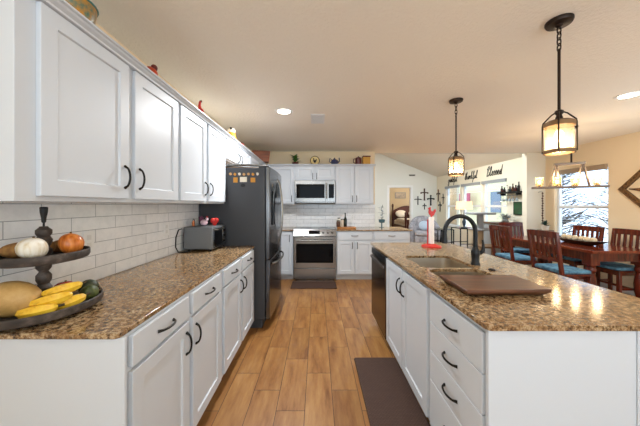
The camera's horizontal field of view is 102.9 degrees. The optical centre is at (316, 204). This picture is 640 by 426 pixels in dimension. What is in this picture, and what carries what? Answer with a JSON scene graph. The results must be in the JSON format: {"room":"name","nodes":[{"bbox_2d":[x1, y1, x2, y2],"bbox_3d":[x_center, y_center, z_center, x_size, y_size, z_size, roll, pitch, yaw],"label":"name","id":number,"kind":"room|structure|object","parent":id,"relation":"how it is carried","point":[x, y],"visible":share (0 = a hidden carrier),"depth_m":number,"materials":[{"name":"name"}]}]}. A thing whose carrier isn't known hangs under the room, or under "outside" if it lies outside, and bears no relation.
{"room":"kitchen","nodes":[
{"label":"kitchen","id":0,"kind":"room"},
{"bbox_2d":[95,23,251,279],"bbox_3d":[-1.360,-0.543,3.550,0.100,3.800,13.300,0,0,0],"label":"wall","id":1,"kind":"structure","parent":0,"point":[96,24],"depth_m":1.91,"materials":[{"name":"beige paint"}]},
{"bbox_2d":[83,231,93,250],"bbox_3d":[-1.298,0.207,1.450,0.008,0.114,0.070,0,0,0],"label":"outlet plate","id":2,"kind":"object","parent":1,"relation":"attached to","point":[88,236],"visible":0.79,"depth_m":1.45,"materials":[{"name":"white paint"}]},
{"bbox_2d":[0,0,177,202],"bbox_3d":[-1.128,-0.388,1.337,0.353,0.750,0.985,0,0,0],"label":"upper cabinet","id":3,"kind":"object","parent":1,"relation":"attached to","point":[78,125],"visible":1,"depth_m":1.04,"materials":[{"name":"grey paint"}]},
{"bbox_2d":[65,0,98,23],"bbox_3d":[-1.120,-0.841,1.150,0.210,0.154,0.210,0,0,0],"label":"patterned bowl","id":4,"kind":"object","parent":3,"relation":"on","point":[86,8],"visible":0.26,"depth_m":1.14,"materials":[{"name":"ceramic"}]},
{"bbox_2d":[36,0,266,164],"bbox_3d":[-0.973,-0.749,2.797,0.061,0.035,3.985,0,0,0],"label":"crown molding","id":5,"kind":"structure","parent":3,"relation":"attached to","point":[63,8],"depth_m":1.29,"materials":[{"name":"grey paint"}]},
{"bbox_2d":[0,202,198,286],"bbox_3d":[-1.306,0.214,2.760,0.008,0.458,4.820,0,0,0],"label":"backsplash","id":6,"kind":"structure","parent":1,"relation":"attached to","point":[126,235],"depth_m":1.55,"materials":[{"name":"tile"}]},
{"bbox_2d":[167,104,224,203],"bbox_3d":[-1.128,-0.388,2.297,0.353,0.750,0.930,0,0,0],"label":"upper cabinet","id":7,"kind":"object","parent":1,"relation":"attached to","point":[201,149],"visible":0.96,"depth_m":2.16,"materials":[{"name":"grey paint"}]},
{"bbox_2d":[225,138,248,166],"bbox_3d":[-1.128,-0.628,3.238,0.353,0.270,0.950,0,0,0],"label":"upper cabinet","id":8,"kind":"object","parent":1,"relation":"attached to","point":[234,154],"visible":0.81,"depth_m":3.07,"materials":[{"name":"grey paint"}]},
{"bbox_2d":[249,156,260,166],"bbox_3d":[-1.128,-0.388,4.254,0.353,0.750,1.080,0,0,0],"label":"upper cabinet","id":9,"kind":"object","parent":1,"relation":"attached to","point":[252,160],"visible":0.12,"depth_m":3.91,"materials":[{"name":"grey paint"}]},
{"bbox_2d":[252,150,269,162],"bbox_3d":[-1.011,-0.859,4.557,0.337,0.190,0.210,0,0,-14],"label":"wooden crate","id":10,"kind":"object","parent":9,"relation":"on","point":[264,156],"visible":0.62,"depth_m":4.47,"materials":[{"name":"brown wood"}]},
{"bbox_2d":[266,152,374,203],"bbox_3d":[-0.070,0.137,5.235,2.480,2.440,0.130,0,0,0],"label":"wall","id":11,"kind":"structure","parent":0,"point":[275,157],"depth_m":5.17,"materials":[{"name":"beige paint"}]},
{"bbox_2d":[270,166,294,203],"bbox_3d":[-0.677,-0.388,4.958,0.505,0.750,0.383,0,0,0],"label":"upper cabinet","id":12,"kind":"object","parent":11,"relation":"attached to","point":[287,173],"visible":0.59,"depth_m":4.81,"materials":[{"name":"grey paint"}]},
{"bbox_2d":[295,166,334,179],"bbox_3d":[-0.043,-0.614,4.958,0.763,0.298,0.383,0,0,0],"label":"upper cabinet","id":13,"kind":"object","parent":11,"relation":"attached to","point":[301,172],"visible":0.91,"depth_m":4.80,"materials":[{"name":"grey paint"}]},
{"bbox_2d":[294,180,334,203],"bbox_3d":[-0.041,-0.242,4.919,0.756,0.442,0.462,0,0,0],"label":"microwave","id":14,"kind":"object","parent":13,"relation":"attached to","point":[305,191],"visible":1,"depth_m":4.74,"materials":[{"name":"silver metal"}]},
{"bbox_2d":[310,156,319,163],"bbox_3d":[-0.040,-0.856,4.929,0.186,0.185,0.050,0,0,0],"label":"decorative plate","id":15,"kind":"object","parent":13,"relation":"on","point":[314,160],"visible":0.81,"depth_m":4.92,"materials":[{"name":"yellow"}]},
{"bbox_2d":[267,164,375,165],"bbox_3d":[0.080,-0.749,4.788,2.040,0.035,0.061,0,0,0],"label":"crown molding","id":16,"kind":"structure","parent":13,"relation":"attached to","point":[267,164],"depth_m":4.76,"materials":[{"name":"grey paint"}]},
{"bbox_2d":[283,204,374,226],"bbox_3d":[-0.066,0.214,5.166,2.472,0.458,0.008,0,0,0],"label":"backsplash","id":17,"kind":"structure","parent":11,"relation":"attached to","point":[294,215],"depth_m":5.16,"materials":[{"name":"tile"}]},
{"bbox_2d":[335,166,373,203],"bbox_3d":[0.705,-0.388,4.958,0.730,0.750,0.383,0,0,0],"label":"upper cabinet","id":18,"kind":"object","parent":11,"relation":"attached to","point":[353,184],"visible":0.94,"depth_m":4.81,"materials":[{"name":"grey paint"}]},
{"bbox_2d":[362,156,370,163],"bbox_3d":[0.950,-0.854,4.930,0.148,0.180,0.128,0,0,0],"label":"canister","id":19,"kind":"object","parent":18,"relation":"on","point":[365,159],"visible":0.81,"depth_m":4.87,"materials":[{"name":"orange ceramic"}]},
{"bbox_2d":[90,0,639,152],"bbox_3d":[1.720,-1.133,1.100,6.260,0.100,8.400,0,0,0],"label":"ceiling","id":20,"kind":"structure","parent":0,"point":[383,75],"depth_m":1.98,"materials":[{"name":"beige paint"}]},
{"bbox_2d":[275,108,292,114],"bbox_3d":[-0.380,-1.079,2.940,0.200,0.007,0.200,0,0,0],"label":"recessed light","id":21,"kind":"object","parent":20,"relation":"in","point":[284,111],"visible":1,"depth_m":2.93,"materials":[{"name":"white paint"}]},
{"bbox_2d":[311,114,324,123],"bbox_3d":[0.010,-1.079,3.200,0.170,0.008,0.340,0,0,0],"label":"ceiling vent","id":22,"kind":"object","parent":20,"relation":"in","point":[315,118],"visible":1,"depth_m":3.19,"materials":[{"name":"white metal"}]},
{"bbox_2d":[448,97,463,175],"bbox_3d":[1.434,-0.693,2.630,0.144,0.780,0.144,0,0,0],"label":"pendant light","id":23,"kind":"object","parent":20,"relation":"hanging from","point":[458,100],"visible":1,"depth_m":2.62,"materials":[{"name":"brown metal"}]},
{"bbox_2d":[542,13,577,155],"bbox_3d":[1.424,-0.693,1.500,0.144,0.780,0.144,0,0,0],"label":"pendant light","id":24,"kind":"object","parent":20,"relation":"hanging from","point":[557,23],"visible":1,"depth_m":1.49,"materials":[{"name":"brown metal"}]},
{"bbox_2d":[554,109,563,118],"bbox_3d":[1.424,-0.513,1.500,0.052,0.090,0.052,0,0,0],"label":"socket","id":25,"kind":"object","parent":24,"relation":"attached to","point":[558,112],"depth_m":1.49,"materials":[{"name":"brown metal"}]},
{"bbox_2d":[531,125,609,188],"bbox_3d":[3.490,-0.658,3.540,0.790,0.850,0.100,0,0,30],"label":"chandelier","id":26,"kind":"object","parent":20,"relation":"hanging from","point":[576,181],"visible":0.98,"depth_m":3.52,"materials":[{"name":"brown metal"}]},
{"bbox_2d":[613,91,639,99],"bbox_3d":[3.070,-1.079,2.510,0.200,0.007,0.200,0,0,0],"label":"recessed light","id":27,"kind":"object","parent":20,"relation":"in","point":[634,93],"visible":1,"depth_m":2.50,"materials":[{"name":"white paint"}]},
{"bbox_2d":[375,154,436,226],"bbox_3d":[1.770,-0.593,10.160,6.360,3.900,0.120,0,0,0],"label":"wall","id":28,"kind":"structure","parent":0,"point":[388,171],"depth_m":10.10,"materials":[{"name":"white paint"}]},
{"bbox_2d":[387,185,412,226],"bbox_3d":[3.285,0.289,10.152,1.020,2.135,0.135,0,0,0],"label":"trim","id":29,"kind":"structure","parent":28,"relation":"attached to","point":[410,187],"depth_m":10.08,"materials":[{"name":"white paint"}]},
{"bbox_2d":[197,242,634,425],"bbox_3d":[1.720,1.407,5.200,6.260,0.100,16.600,0,0,0],"label":"floor","id":30,"kind":"structure","parent":0,"point":[299,368],"depth_m":2.16,"materials":[{"name":"brown wood"}]},
{"bbox_2d":[0,271,220,425],"bbox_3d":[-0.974,0.910,1.355,0.670,0.893,0.939,0,0,0],"label":"base cabinet","id":31,"kind":"object","parent":30,"relation":"on","point":[174,356],"depth_m":0.93,"materials":[{"name":"grey paint"}]},
{"bbox_2d":[0,246,253,338],"bbox_3d":[-0.992,0.453,1.825,0.620,0.020,1.900,0,0,0],"label":"countertop","id":32,"kind":"structure","parent":31,"relation":"on","point":[132,296],"depth_m":1.26,"materials":[{"name":"brown stone"}]},
{"bbox_2d":[0,207,103,330],"bbox_3d":[-1.125,0.226,1.050,0.360,0.435,0.403,0,0,0],"label":"tiered tray","id":33,"kind":"object","parent":32,"relation":"on","point":[42,264],"visible":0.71,"depth_m":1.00,"materials":[{"name":"grey wood"}]},
{"bbox_2d":[0,242,20,258],"bbox_3d":[-1.205,0.182,1.020,0.090,0.064,0.067,0,0,-29],"label":"gourd","id":34,"kind":"object","parent":33,"relation":"on","point":[8,251],"visible":0.46,"depth_m":0.99,"materials":[{"name":"orange food"}]},
{"bbox_2d":[0,281,42,317],"bbox_3d":[-1.140,0.352,0.956,0.211,0.132,0.120,0,0,-3],"label":"melon","id":35,"kind":"object","parent":33,"relation":"on","point":[15,296],"visible":0.82,"depth_m":0.93,"materials":[{"name":"brown food"}]},
{"bbox_2d":[15,236,48,257],"bbox_3d":[-1.102,0.167,0.988,0.086,0.091,0.092,0,0,0],"label":"pumpkin","id":36,"kind":"object","parent":33,"relation":"on","point":[29,247],"visible":0.88,"depth_m":0.96,"materials":[{"name":"white food"}]},
{"bbox_2d":[15,303,64,318],"bbox_3d":[-1.025,0.390,0.938,0.138,0.044,0.050,0,0,-19],"label":"banana","id":37,"kind":"object","parent":33,"relation":"on","point":[31,311],"visible":0.94,"depth_m":0.92,"materials":[{"name":"yellow food"}]},
{"bbox_2d":[29,290,78,306],"bbox_3d":[-1.007,0.361,0.973,0.138,0.047,0.050,0,0,-36],"label":"banana","id":38,"kind":"object","parent":37,"relation":"on","point":[56,298],"visible":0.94,"depth_m":0.96,"materials":[{"name":"yellow food"}]},
{"bbox_2d":[0,246,90,268],"bbox_3d":[-1.125,0.209,1.050,0.270,0.037,0.310,0,0,0],"label":"tray","id":39,"kind":"object","parent":33,"relation":"on","point":[52,257],"depth_m":0.96,"materials":[{"name":"grey wood"}]},
{"bbox_2d":[58,232,84,252],"bbox_3d":[-1.054,0.164,1.096,0.083,0.098,0.090,0,0,-23],"label":"pumpkin","id":40,"kind":"object","parent":33,"relation":"on","point":[70,242],"visible":0.95,"depth_m":1.07,"materials":[{"name":"orange food"}]},
{"bbox_2d":[55,292,90,310],"bbox_3d":[-0.979,0.385,1.016,0.047,0.046,0.127,0,0,36],"label":"banana","id":41,"kind":"object","parent":33,"relation":"on","point":[75,299],"visible":0.69,"depth_m":1.01,"materials":[{"name":"yellow food"}]},
{"bbox_2d":[41,280,87,295],"bbox_3d":[-1.010,0.337,1.021,0.050,0.047,0.138,0,0,44],"label":"banana","id":42,"kind":"object","parent":41,"relation":"on","point":[71,286],"visible":0.86,"depth_m":1.01,"materials":[{"name":"yellow food"}]},
{"bbox_2d":[78,279,99,290],"bbox_3d":[-1.052,0.379,1.174,0.071,0.072,0.071,0,0,28],"label":"avocado","id":43,"kind":"object","parent":33,"relation":"on","point":[90,281],"visible":0.4,"depth_m":1.17,"materials":[{"name":"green food"}]},
{"bbox_2d":[79,285,100,299],"bbox_3d":[-0.997,0.383,1.117,0.065,0.066,0.064,0,0,-19],"label":"avocado","id":44,"kind":"object","parent":33,"relation":"on","point":[94,290],"visible":0.79,"depth_m":1.10,"materials":[{"name":"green food"}]},
{"bbox_2d":[184,225,225,250],"bbox_3d":[-1.117,0.327,2.590,0.331,0.232,0.320,0,0,0],"label":"toaster oven","id":45,"kind":"object","parent":32,"relation":"on","point":[210,237],"visible":0.98,"depth_m":2.43,"materials":[{"name":"grey metal"}]},
{"bbox_2d":[199,216,208,224],"bbox_3d":[-1.134,0.156,2.551,0.112,0.099,0.052,0,0,17],"label":"rooster figurine","id":46,"kind":"object","parent":45,"relation":"on","point":[201,219],"visible":1,"depth_m":2.53,"materials":[{"name":"pink ceramic"}]},
{"bbox_2d":[220,249,253,378],"bbox_3d":[-0.965,0.910,2.288,0.653,0.893,0.925,0,0,0],"label":"base cabinet","id":47,"kind":"object","parent":30,"relation":"on","point":[237,278],"visible":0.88,"depth_m":2.13,"materials":[{"name":"grey paint"}]},
{"bbox_2d":[199,165,283,327],"bbox_3d":[-0.861,0.462,3.245,0.859,1.790,0.910,0,0,0],"label":"refrigerator","id":48,"kind":"object","parent":30,"relation":"on","point":[251,214],"visible":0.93,"depth_m":2.79,"materials":[{"name":"grey metal"}]},
{"bbox_2d":[225,164,259,167],"bbox_3d":[-0.915,-0.432,3.002,0.674,0.047,0.364,0,0,-9],"label":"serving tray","id":49,"kind":"object","parent":48,"relation":"on","point":[254,165],"visible":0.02,"depth_m":2.84,"materials":[{"name":"grey metal"}]},
{"bbox_2d":[281,231,292,278],"bbox_3d":[-0.680,0.910,4.843,0.500,0.893,0.633,0,0,0],"label":"base cabinet","id":50,"kind":"object","parent":30,"relation":"on","point":[287,236],"visible":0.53,"depth_m":4.57,"materials":[{"name":"grey paint"}]},
{"bbox_2d":[290,281,336,288],"bbox_3d":[-0.052,1.350,4.305,0.755,0.012,0.370,0,0,0],"label":"floor mat","id":51,"kind":"object","parent":30,"relation":"on","point":[295,284],"visible":1,"depth_m":4.26,"materials":[{"name":"brown fabric"}]},
{"bbox_2d":[293,227,335,280],"bbox_3d":[-0.041,0.894,4.801,0.758,0.925,0.727,0,0,0],"label":"range","id":52,"kind":"object","parent":30,"relation":"on","point":[314,248],"visible":1,"depth_m":4.50,"materials":[{"name":"silver metal"}]},
{"bbox_2d":[295,227,334,228],"bbox_3d":[-0.041,0.446,4.862,0.758,0.013,0.605,0,0,0],"label":"cooktop","id":53,"kind":"object","parent":52,"relation":"in","point":[296,227],"depth_m":4.76,"materials":[{"name":"silver glass"}]},
{"bbox_2d":[336,231,372,278],"bbox_3d":[0.675,0.910,4.843,0.660,0.893,0.633,0,0,0],"label":"base cabinet","id":54,"kind":"object","parent":30,"relation":"on","point":[353,248],"visible":0.88,"depth_m":4.56,"materials":[{"name":"grey paint"}]},
{"bbox_2d":[334,227,412,230],"bbox_3d":[1.022,0.453,4.867,1.355,0.020,0.665,0,0,0],"label":"countertop","id":55,"kind":"structure","parent":54,"relation":"on","point":[357,228],"depth_m":4.61,"materials":[{"name":"brown stone"}]},
{"bbox_2d":[370,247,387,338],"bbox_3d":[0.928,0.914,2.680,0.618,0.885,0.610,0,0,0],"label":"dishwasher","id":56,"kind":"object","parent":30,"relation":"on","point":[378,258],"visible":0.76,"depth_m":2.60,"materials":[{"name":"grey metal"}]},
{"bbox_2d":[373,231,409,242],"bbox_3d":[1.338,0.910,4.843,0.660,0.893,0.633,0,0,0],"label":"base cabinet","id":57,"kind":"object","parent":30,"relation":"on","point":[378,236],"visible":0.33,"depth_m":4.56,"materials":[{"name":"grey paint"}]},
{"bbox_2d":[354,358,429,425],"bbox_3d":[0.507,1.350,1.760,0.365,0.012,0.980,0,0,0],"label":"floor mat","id":58,"kind":"object","parent":30,"relation":"on","point":[389,400],"visible":1,"depth_m":1.80,"materials":[{"name":"brown rubber"}]},
{"bbox_2d":[392,204,408,228],"bbox_3d":[4.560,0.647,12.050,1.500,1.420,2.000,0,0,0],"label":"bed","id":59,"kind":"object","parent":30,"relation":"on","point":[397,221],"visible":0.46,"depth_m":12.83,"materials":[{"name":"brown wood"}]},
{"bbox_2d":[396,218,408,223],"bbox_3d":[4.560,0.747,11.815,1.380,0.220,1.370,0,0,0],"label":"quilt","id":60,"kind":"object","parent":59,"relation":"on","point":[399,220],"depth_m":11.68,"materials":[{"name":"beige fabric"}]},
{"bbox_2d":[409,216,440,242],"bbox_3d":[3.683,0.867,8.763,1.015,0.980,0.886,0,0,14],"label":"armchair","id":61,"kind":"object","parent":30,"relation":"on","point":[417,235],"visible":0.61,"depth_m":8.72,"materials":[{"name":"grey fabric"}]},
{"bbox_2d":[419,221,426,229],"bbox_3d":[3.700,0.707,8.780,0.400,0.329,0.158,0,0,0],"label":"throw pillow","id":62,"kind":"object","parent":61,"relation":"on","point":[423,224],"visible":0.75,"depth_m":8.73,"materials":[{"name":"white fabric"}]},
{"bbox_2d":[414,230,436,235],"bbox_3d":[3.656,0.947,8.658,0.680,0.139,0.670,0,0,14],"label":"seat cushion","id":63,"kind":"object","parent":61,"relation":"on","point":[416,232],"depth_m":8.40,"materials":[{"name":"grey fabric"}]},
{"bbox_2d":[386,258,476,419],"bbox_3d":[0.920,0.910,1.915,0.633,0.893,0.900,0,0,0],"label":"base cabinet","id":64,"kind":"object","parent":30,"relation":"on","point":[407,298],"visible":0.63,"depth_m":1.76,"materials":[{"name":"grey paint"}]},
{"bbox_2d":[430,290,485,425],"bbox_3d":[0.920,0.910,1.216,0.633,0.893,0.493,0,0,0],"label":"base cabinet","id":65,"kind":"object","parent":30,"relation":"on","point":[457,342],"visible":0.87,"depth_m":1.18,"materials":[{"name":"grey paint"}]},
{"bbox_2d":[370,243,639,330],"bbox_3d":[1.080,0.453,1.972,0.910,0.020,2.075,0,0,0],"label":"countertop","id":66,"kind":"structure","parent":65,"relation":"on","point":[571,304],"depth_m":1.20,"materials":[{"name":"brown stone"}]},
{"bbox_2d":[421,207,441,247],"bbox_3d":[1.210,0.232,2.700,0.200,0.422,0.200,0,0,0],"label":"paper towel holder","id":67,"kind":"object","parent":66,"relation":"on","point":[430,221],"visible":1,"depth_m":2.68,"materials":[{"name":"red ceramic"}]},
{"bbox_2d":[408,258,484,276],"bbox_3d":[0.950,0.566,1.865,0.395,0.204,0.734,0,0,0],"label":"sink","id":68,"kind":"object","parent":66,"relation":"in","point":[425,262],"visible":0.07,"depth_m":2.21,"materials":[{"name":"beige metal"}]},
{"bbox_2d":[441,214,484,264],"bbox_3d":[1.085,0.255,1.900,0.316,0.376,0.064,0,0,0],"label":"faucet","id":69,"kind":"object","parent":66,"relation":"on","point":[475,252],"visible":1,"depth_m":1.89,"materials":[{"name":"black metal"}]},
{"bbox_2d":[440,275,550,294],"bbox_3d":[0.926,0.424,1.349,0.428,0.036,0.273,0,0,0],"label":"cutting board","id":70,"kind":"object","parent":66,"relation":"on","point":[468,284],"visible":1,"depth_m":1.29,"materials":[{"name":"brown wood"}]},
{"bbox_2d":[451,227,471,247],"bbox_3d":[4.280,1.007,7.420,0.500,0.700,0.500,0,0,0],"label":"side table","id":71,"kind":"object","parent":30,"relation":"on","point":[460,228],"visible":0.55,"depth_m":7.56,"materials":[{"name":"black metal"}]},
{"bbox_2d":[456,201,472,227],"bbox_3d":[4.280,0.276,7.420,0.440,0.760,0.440,0,0,0],"label":"table lamp","id":72,"kind":"object","parent":71,"relation":"on","point":[459,204],"visible":0.93,"depth_m":7.28,"materials":[{"name":"grey"}]},
{"bbox_2d":[465,212,495,250],"bbox_3d":[3.870,0.767,6.050,0.520,1.180,0.480,0,0,0],"label":"cat tree","id":73,"kind":"object","parent":30,"relation":"on","point":[480,215],"visible":0.57,"depth_m":5.99,"materials":[{"name":"grey carpet"}]},
{"bbox_2d":[472,244,500,255],"bbox_3d":[3.720,1.117,5.550,0.460,0.480,0.360,0,0,0],"label":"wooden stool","id":74,"kind":"object","parent":30,"relation":"on","point":[487,246],"visible":0.16,"depth_m":5.48,"materials":[{"name":"brown wood"}]},
{"bbox_2d":[484,221,520,254],"bbox_3d":[4.500,0.892,6.150,0.480,0.930,0.940,0,0,0],"label":"base cabinet","id":75,"kind":"object","parent":30,"relation":"on","point":[487,240],"visible":0.06,"depth_m":6.30,"materials":[{"name":"grey paint"}]},
{"bbox_2d":[496,213,517,221],"bbox_3d":[4.516,0.301,6.086,0.455,0.250,0.336,0,0,17],"label":"flower arrangement","id":76,"kind":"object","parent":75,"relation":"on","point":[504,217],"visible":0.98,"depth_m":6.06,"materials":[{"name":"white plant"}]},
{"bbox_2d":[489,225,537,264],"bbox_3d":[3.338,0.855,4.360,0.494,1.005,0.470,0,0,0],"label":"dining chair","id":77,"kind":"object","parent":30,"relation":"on","point":[515,257],"visible":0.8,"depth_m":4.28,"materials":[{"name":"brown wood"}]},
{"bbox_2d":[495,253,535,259],"bbox_3d":[3.380,0.879,4.360,0.400,0.044,0.450,0,0,0],"label":"cushion","id":78,"kind":"object","parent":77,"relation":"on","point":[507,256],"depth_m":4.27,"materials":[{"name":"blue fabric"}]},
{"bbox_2d":[498,222,541,262],"bbox_3d":[3.980,0.855,5.017,0.470,1.005,0.494,0,0,0],"label":"dining chair","id":79,"kind":"object","parent":30,"relation":"on","point":[525,251],"visible":0.39,"depth_m":5.21,"materials":[{"name":"brown wood"}]},
{"bbox_2d":[513,247,537,252],"bbox_3d":[3.980,0.879,4.975,0.450,0.044,0.400,0,0,0],"label":"cushion","id":80,"kind":"object","parent":79,"relation":"on","point":[516,249],"depth_m":4.84,"materials":[{"name":"blue fabric"}]},
{"bbox_2d":[526,229,593,284],"bbox_3d":[3.338,0.855,3.530,0.494,1.005,0.470,0,0,0],"label":"dining chair","id":81,"kind":"object","parent":30,"relation":"on","point":[559,268],"visible":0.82,"depth_m":3.44,"materials":[{"name":"brown wood"}]},
{"bbox_2d":[535,263,590,273],"bbox_3d":[3.380,0.879,3.530,0.400,0.044,0.450,0,0,0],"label":"cushion","id":82,"kind":"object","parent":81,"relation":"on","point":[549,267],"depth_m":3.44,"materials":[{"name":"blue fabric"}]},
{"bbox_2d":[486,330,639,425],"bbox_3d":[0.951,0.910,1.964,0.623,0.893,2.041,0,0,0],"label":"panel","id":83,"kind":"object","parent":30,"relation":"on","point":[534,378],"visible":0.41,"depth_m":0.95,"materials":[{"name":"grey paint"}]},
{"bbox_2d":[501,236,639,297],"bbox_3d":[3.980,0.976,4.120,0.840,0.762,1.660,0,0,0],"label":"dining table","id":84,"kind":"object","parent":30,"relation":"on","point":[591,256],"visible":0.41,"depth_m":3.41,"materials":[{"name":"brown wood"}]},
{"bbox_2d":[559,235,607,245],"bbox_3d":[4.020,0.549,3.930,0.260,0.090,0.880,0,0,5],"label":"dough bowl","id":85,"kind":"object","parent":84,"relation":"on","point":[578,241],"visible":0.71,"depth_m":3.77,"materials":[{"name":"brown wood"}]},
{"bbox_2d":[548,225,604,286],"bbox_3d":[4.347,0.855,4.300,0.494,1.005,0.470,0,0,0],"label":"dining chair","id":86,"kind":"object","parent":30,"relation":"on","point":[574,262],"visible":0.34,"depth_m":4.17,"materials":[{"name":"brown wood"}]},
{"bbox_2d":[551,253,581,260],"bbox_3d":[4.305,0.879,4.300,0.400,0.044,0.450,0,0,0],"label":"cushion","id":87,"kind":"object","parent":86,"relation":"on","point":[565,258],"depth_m":4.17,"materials":[{"name":"blue fabric"}]},
{"bbox_2d":[583,228,639,292],"bbox_3d":[4.347,0.855,3.700,0.494,1.005,0.470,0,0,0],"label":"dining chair","id":88,"kind":"object","parent":30,"relation":"on","point":[612,268],"visible":0.48,"depth_m":3.67,"materials":[{"name":"brown wood"}]},
{"bbox_2d":[598,262,634,270],"bbox_3d":[4.305,0.879,3.700,0.400,0.044,0.450,0,0,0],"label":"cushion","id":89,"kind":"object","parent":88,"relation":"on","point":[609,266],"depth_m":3.61,"materials":[{"name":"blue fabric"}]},
{"bbox_2d":[389,187,458,226],"bbox_3d":[3.950,0.107,11.860,3.500,2.500,3.280,0,0,0],"label":"wall","id":90,"kind":"structure","parent":0,"point":[398,202],"depth_m":13.40,"materials":[{"name":"beige paint"}]},
{"bbox_2d":[395,192,405,197],"bbox_3d":[4.380,-0.503,13.384,0.560,0.320,0.029,0,0,0],"label":"framed picture","id":91,"kind":"object","parent":90,"relation":"attached to","point":[397,194],"visible":1,"depth_m":13.38,"materials":[{"name":"grey"}]},
{"bbox_2d":[382,154,521,176],"bbox_3d":[1.770,-1.845,7.760,6.360,1.638,4.880,0,0,0],"label":"vault","id":92,"kind":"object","parent":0,"point":[436,165],"depth_m":8.27,"materials":[{"name":"white paint"}]},
{"bbox_2d":[375,153,545,266],"bbox_3d":[1.720,-0.593,5.360,6.260,3.900,0.120,0,0,0],"label":"wall","id":93,"kind":"structure","parent":0,"point":[533,164],"depth_m":5.30,"materials":[{"name":"beige paint"}]},
{"bbox_2d":[437,131,639,287],"bbox_3d":[4.820,-0.143,3.550,0.140,3.000,13.300,0,0,0],"label":"wall","id":94,"kind":"structure","parent":0,"point":[621,154],"depth_m":4.44,"materials":[{"name":"beige paint"}]},
{"bbox_2d":[447,189,459,226],"bbox_3d":[4.785,0.044,8.930,0.130,1.435,0.980,0,0,0],"label":"window","id":95,"kind":"structure","parent":94,"relation":"in","point":[448,205],"depth_m":9.35,"materials":[{"name":"white paint"}]},
{"bbox_2d":[464,182,480,226],"bbox_3d":[4.785,0.044,7.870,0.130,1.435,1.000,0,0,0],"label":"window","id":96,"kind":"structure","parent":94,"relation":"in","point":[480,182],"depth_m":8.29,"materials":[{"name":"white paint"}]},
{"bbox_2d":[461,182,480,192],"bbox_3d":[4.745,-0.528,7.870,0.090,0.290,0.940,0,0,0],"label":"window blind","id":97,"kind":"object","parent":96,"relation":"attached to","point":[474,183],"visible":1,"depth_m":7.81,"materials":[{"name":"grey"}]},
{"bbox_2d":[487,164,502,176],"bbox_3d":[4.742,-0.925,6.819,0.016,0.290,0.619,0,0,0],"label":"word sign","id":98,"kind":"object","parent":94,"relation":"attached to","point":[490,173],"visible":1,"depth_m":6.88,"materials":[{"name":"black metal"}]},
{"bbox_2d":[484,184,506,220],"bbox_3d":[4.785,0.044,6.843,0.130,1.435,0.995,0,0,0],"label":"window","id":99,"kind":"structure","parent":94,"relation":"in","point":[485,185],"depth_m":7.26,"materials":[{"name":"white paint"}]},
{"bbox_2d":[481,178,506,191],"bbox_3d":[4.745,-0.528,6.843,0.090,0.290,0.935,0,0,0],"label":"window blind","id":100,"kind":"object","parent":99,"relation":"attached to","point":[503,180],"visible":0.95,"depth_m":6.79,"materials":[{"name":"grey"}]},
{"bbox_2d":[497,191,521,195],"bbox_3d":[4.670,-0.276,6.170,0.159,0.094,0.660,0,0,0],"label":"wall shelf","id":101,"kind":"object","parent":94,"relation":"attached to","point":[509,192],"visible":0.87,"depth_m":6.13,"materials":[{"name":"wood"}]},
{"bbox_2d":[513,202,521,214],"bbox_3d":[4.736,0.077,5.980,0.027,0.310,0.310,0,0,0],"label":"framed picture","id":102,"kind":"object","parent":94,"relation":"attached to","point":[517,206],"visible":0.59,"depth_m":6.02,"materials":[{"name":"green metal"}]},
{"bbox_2d":[557,175,607,234],"bbox_3d":[4.785,0.044,4.625,0.130,1.435,0.990,0,0,0],"label":"window","id":103,"kind":"structure","parent":94,"relation":"in","point":[560,206],"depth_m":5.04,"materials":[{"name":"white paint"}]},
{"bbox_2d":[554,164,607,239],"bbox_3d":[4.745,0.035,4.625,0.090,1.415,0.930,0,0,0],"label":"window blind","id":104,"kind":"object","parent":103,"relation":"attached to","point":[601,166],"visible":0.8,"depth_m":4.50,"materials":[{"name":"beige"}]},
{"bbox_2d":[577,279,634,295],"bbox_3d":[4.743,1.307,1.150,0.014,0.100,8.300,0,0,0],"label":"baseboard","id":105,"kind":"structure","parent":94,"relation":"attached to","point":[602,284],"depth_m":4.07,"materials":[{"name":"white paint"}]},
{"bbox_2d":[618,170,639,206],"bbox_3d":[4.732,-0.243,3.530,0.056,0.936,0.936,0,0,0],"label":"wall decor","id":106,"kind":"object","parent":94,"relation":"attached to","point":[623,189],"visible":1,"depth_m":3.82,"materials":[{"name":"brown wood"}]},
{"label":"outside","id":107,"kind":"structure","parent":0,"visible":0},
{"bbox_2d":[562,219,607,241],"bbox_3d":[22.455,1.707,9.000,35.090,0.100,42.000,0,0,0],"label":"ground","id":108,"kind":"structure","parent":107,"point":[600,222],"depth_m":19.65,"materials":[{"name":"white snow"}]},
{"bbox_2d":[459,182,506,226],"bbox_3d":[9.350,-0.118,15.500,2.300,3.550,9.000,0,0,0],"label":"house","id":109,"kind":"structure","parent":108,"relation":"on","point":[494,198],"depth_m":12.64,"materials":[{"name":"beige"}]},
{"bbox_2d":[562,173,607,243],"bbox_3d":[7.439,-0.158,8.028,2.368,3.639,2.358,0,0,-26],"label":"bare tree","id":110,"kind":"object","parent":108,"relation":"on","point":[570,217],"visible":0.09,"depth_m":7.59,"materials":[{"name":"grey plant"}]},
{"bbox_2d":[572,169,607,237],"bbox_3d":[7.174,-0.553,5.350,2.354,4.429,2.625,0,0,5],"label":"bare tree","id":111,"kind":"object","parent":108,"relation":"on","point":[600,194],"visible":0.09,"depth_m":6.11,"materials":[{"name":"grey plant"}]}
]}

